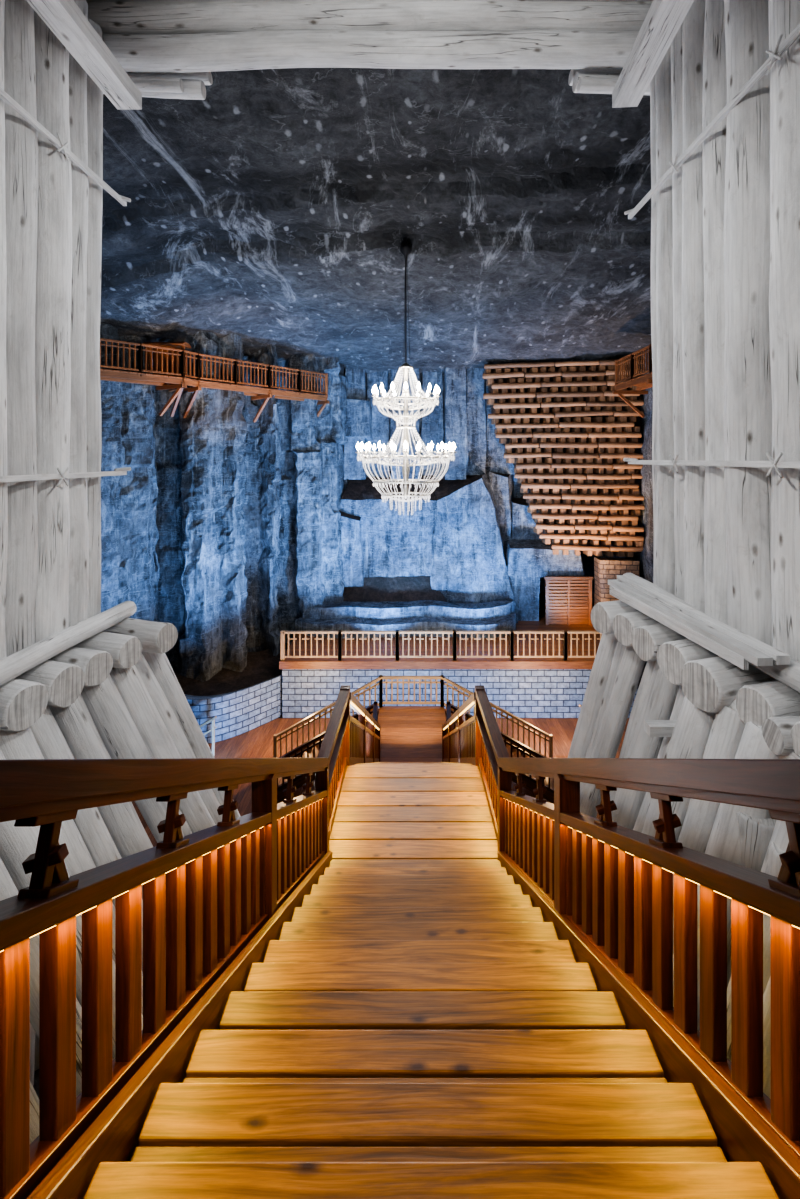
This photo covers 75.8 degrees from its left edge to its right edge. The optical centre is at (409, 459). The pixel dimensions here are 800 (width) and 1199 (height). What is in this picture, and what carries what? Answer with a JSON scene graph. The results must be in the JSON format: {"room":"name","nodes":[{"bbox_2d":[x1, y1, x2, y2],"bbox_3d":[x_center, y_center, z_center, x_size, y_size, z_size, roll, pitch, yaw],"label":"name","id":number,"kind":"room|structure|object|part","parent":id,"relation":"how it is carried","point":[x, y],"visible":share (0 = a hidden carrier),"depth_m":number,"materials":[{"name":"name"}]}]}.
{"room":"salt mine chamber","nodes":[
{"label":"salt mine chamber","id":0,"kind":"room"},
{"bbox_2d":[33,1069,38,1097],"bbox_3d":[-0.176,0.000,0.668,6.334,10.031,9.426,0,0,0],"label":"wall","id":1,"kind":"structure","parent":0,"point":[36,1073],"depth_m":3.96,"materials":[{"name":"black"}]},
{"bbox_2d":[0,0,240,1143],"bbox_3d":[-2.462,0.454,2.675,2.373,8.697,4.955,0,0,0],"label":"wall","id":2,"kind":"structure","parent":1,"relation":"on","point":[78,681],"depth_m":3.90,"materials":[{"name":"white wood"}]},
{"bbox_2d":[100,324,348,681],"bbox_3d":[-9.348,1.853,17.029,5.396,17.000,24.744,0,0,25],"label":"wall","id":3,"kind":"structure","parent":0,"point":[222,523],"depth_m":20.81,"materials":[{"name":"blue stone"}]},
{"bbox_2d":[100,338,329,421],"bbox_3d":[-8.432,-2.841,19.714,1.830,2.397,12.615,0,0,43],"label":"walkway","id":4,"kind":"object","parent":3,"relation":"attached to","point":[170,383],"visible":0.81,"depth_m":19.38,"materials":[{"name":"brown wood"}]},
{"bbox_2d":[143,342,191,376],"bbox_3d":[-8.950,-3.655,18.950,1.500,1.310,0.700,0,0,0],"label":"railing","id":5,"kind":"object","parent":4,"relation":"on","point":[176,345],"visible":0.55,"depth_m":19.10,"materials":[{"name":"brown wood"}]},
{"bbox_2d":[100,68,651,375],"bbox_3d":[-0.750,-5.232,16.600,26.500,5.384,24.000,0,0,0],"label":"ceiling","id":6,"kind":"structure","parent":0,"point":[276,207],"depth_m":13.77,"materials":[{"name":"stone"}]},
{"bbox_2d":[355,243,456,514],"bbox_3d":[-0.120,-2.400,15.000,2.946,8.000,2.939,0,0,0],"label":"chandelier","id":7,"kind":"object","parent":6,"relation":"hanging from","point":[405,249],"visible":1,"depth_m":14.80,"materials":[{"name":"glass"}]},
{"bbox_3d":[-0.120,-4.600,15.000,0.360,3.600,0.360,0,0,0],"label":"suspension rod","id":8,"kind":"part","parent":7,"relation":"part of","materials":[{"name":"metal"}]},
{"bbox_2d":[131,718,628,846],"bbox_3d":[0.247,10.140,12.750,18.495,0.080,14.700,0,0,0],"label":"floor","id":9,"kind":"structure","parent":0,"point":[257,742],"depth_m":18.38,"materials":[{"name":"brown wood"}]},
{"bbox_2d":[199,716,216,756],"bbox_3d":[-7.200,9.411,17.500,1.230,1.378,0.080,0,0,0],"label":"handrail","id":10,"kind":"object","parent":9,"relation":"on","point":[214,717],"visible":0.42,"depth_m":17.46,"materials":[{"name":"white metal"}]},
{"bbox_2d":[184,675,281,743],"bbox_3d":[-7.032,9.300,19.159,4.595,1.600,1.644,0,0,-13],"label":"parapet","id":11,"kind":"object","parent":9,"relation":"on","point":[238,712],"visible":0.6,"depth_m":18.87,"materials":[{"name":"white brick"}]},
{"bbox_2d":[174,643,287,695],"bbox_3d":[-7.247,8.507,20.178,6.868,0.386,2.996,0,0,-40],"label":"soil bed","id":12,"kind":"object","parent":11,"relation":"in","point":[261,666],"visible":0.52,"depth_m":20.21,"materials":[{"name":"black soil"}]},
{"bbox_2d":[27,762,799,1198],"bbox_3d":[0.065,5.467,5.298,1.870,9.267,16.880,0,0,0],"label":"wooden staircase","id":13,"kind":"structure","parent":9,"relation":"on","point":[417,1018],"depth_m":1.76,"materials":[{"name":"brown wood"}]},
{"bbox_2d":[0,685,379,1198],"bbox_3d":[-0.879,4.107,6.770,0.165,8.462,14.077,0,0,0],"label":"stair railing","id":14,"kind":"object","parent":13,"relation":"attached to","point":[208,892],"visible":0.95,"depth_m":1.61,"materials":[{"name":"red wood"}]},
{"bbox_2d":[442,685,799,1156],"bbox_3d":[0.947,4.107,6.770,0.168,8.462,14.077,0,0,0],"label":"stair railing","id":15,"kind":"object","parent":13,"relation":"on","point":[613,882],"visible":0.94,"depth_m":1.82,"materials":[{"name":"red wood"}]},
{"bbox_2d":[277,706,553,802],"bbox_3d":[0.060,9.100,15.265,9.175,2.135,3.130,0,0,0],"label":"staircase","id":16,"kind":"structure","parent":9,"relation":"on","point":[407,733],"depth_m":15.20,"materials":[{"name":"brown wood"}]},
{"bbox_2d":[273,675,553,792],"bbox_3d":[0.100,8.575,15.303,9.110,3.050,3.115,0,0,0],"label":"railing","id":17,"kind":"object","parent":16,"relation":"attached to","point":[449,706],"visible":0.54,"depth_m":16.75,"materials":[{"name":"brown wood"}]},
{"bbox_2d":[282,669,637,717],"bbox_3d":[1.950,9.125,20.250,13.900,1.950,0.300,0,0,0],"label":"brick wall","id":18,"kind":"structure","parent":9,"relation":"on","point":[524,693],"depth_m":20.10,"materials":[{"name":"white brick"}]},
{"bbox_2d":[279,607,599,668],"bbox_3d":[2.950,8.000,23.715,16.100,0.300,7.390,0,0,0],"label":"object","id":19,"kind":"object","parent":18,"relation":"on","point":[288,663],"depth_m":20.86,"materials":[{"name":"brown wood"}]},
{"bbox_2d":[281,630,601,659],"bbox_3d":[1.600,7.330,20.200,13.340,1.240,0.140,0,0,0],"label":"terrace railing","id":20,"kind":"object","parent":19,"relation":"on","point":[283,632],"visible":0.91,"depth_m":20.17,"materials":[{"name":"brown wood"}]},
{"bbox_2d":[544,576,592,624],"bbox_3d":[7.550,6.700,24.500,2.300,2.300,0.200,0,0,0],"label":"gate","id":21,"kind":"object","parent":19,"relation":"on","point":[568,599],"visible":1,"depth_m":24.46,"materials":[{"name":"brown wood"}]},
{"bbox_2d":[594,557,638,605],"bbox_3d":[9.688,6.244,24.150,1.738,3.208,1.152,0,0,0],"label":"stone pier","id":22,"kind":"object","parent":19,"relation":"on","point":[605,569],"visible":0.45,"depth_m":23.80,"materials":[{"name":"beige brick"}]},
{"bbox_2d":[295,367,626,638],"bbox_3d":[3.325,0.603,25.198,17.202,15.435,5.263,0,0,0],"label":"wall","id":23,"kind":"structure","parent":0,"point":[473,558],"depth_m":25.65,"materials":[{"name":"stone"}]},
{"bbox_2d":[626,351,653,674],"bbox_3d":[9.741,1.346,16.195,1.194,18.084,23.563,0,0,11],"label":"wall","id":24,"kind":"structure","parent":0,"point":[645,558],"depth_m":23.33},
{"bbox_2d":[483,358,643,556],"bbox_3d":[7.348,-0.165,25.032,7.511,9.470,0.957,0,0,11],"label":"wall","id":25,"kind":"structure","parent":24,"relation":"attached to","point":[567,438],"depth_m":24.68,"materials":[{"name":"wood"}]},
{"bbox_2d":[612,344,652,417],"bbox_3d":[9.275,-2.961,16.963,1.450,2.397,9.032,0,0,-1],"label":"walkway","id":26,"kind":"object","parent":24,"relation":"attached to","point":[645,381],"visible":0.32,"depth_m":20.07,"materials":[{"name":"brown wood"}]},
{"bbox_2d":[568,0,799,1098],"bbox_3d":[2.136,0.452,2.681,1.982,8.700,4.978,0,0,0],"label":"wall","id":27,"kind":"structure","parent":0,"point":[716,628],"depth_m":3.48,"materials":[{"name":"white wood"}]},
{"bbox_2d":[86,0,652,99],"bbox_3d":[-0.150,-4.014,2.173,6.102,0.952,6.195,0,0,0],"label":"lintel","id":28,"kind":"object","parent":27,"relation":"on","point":[169,49],"visible":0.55,"depth_m":4.66,"materials":[{"name":"white wood"}]}
]}

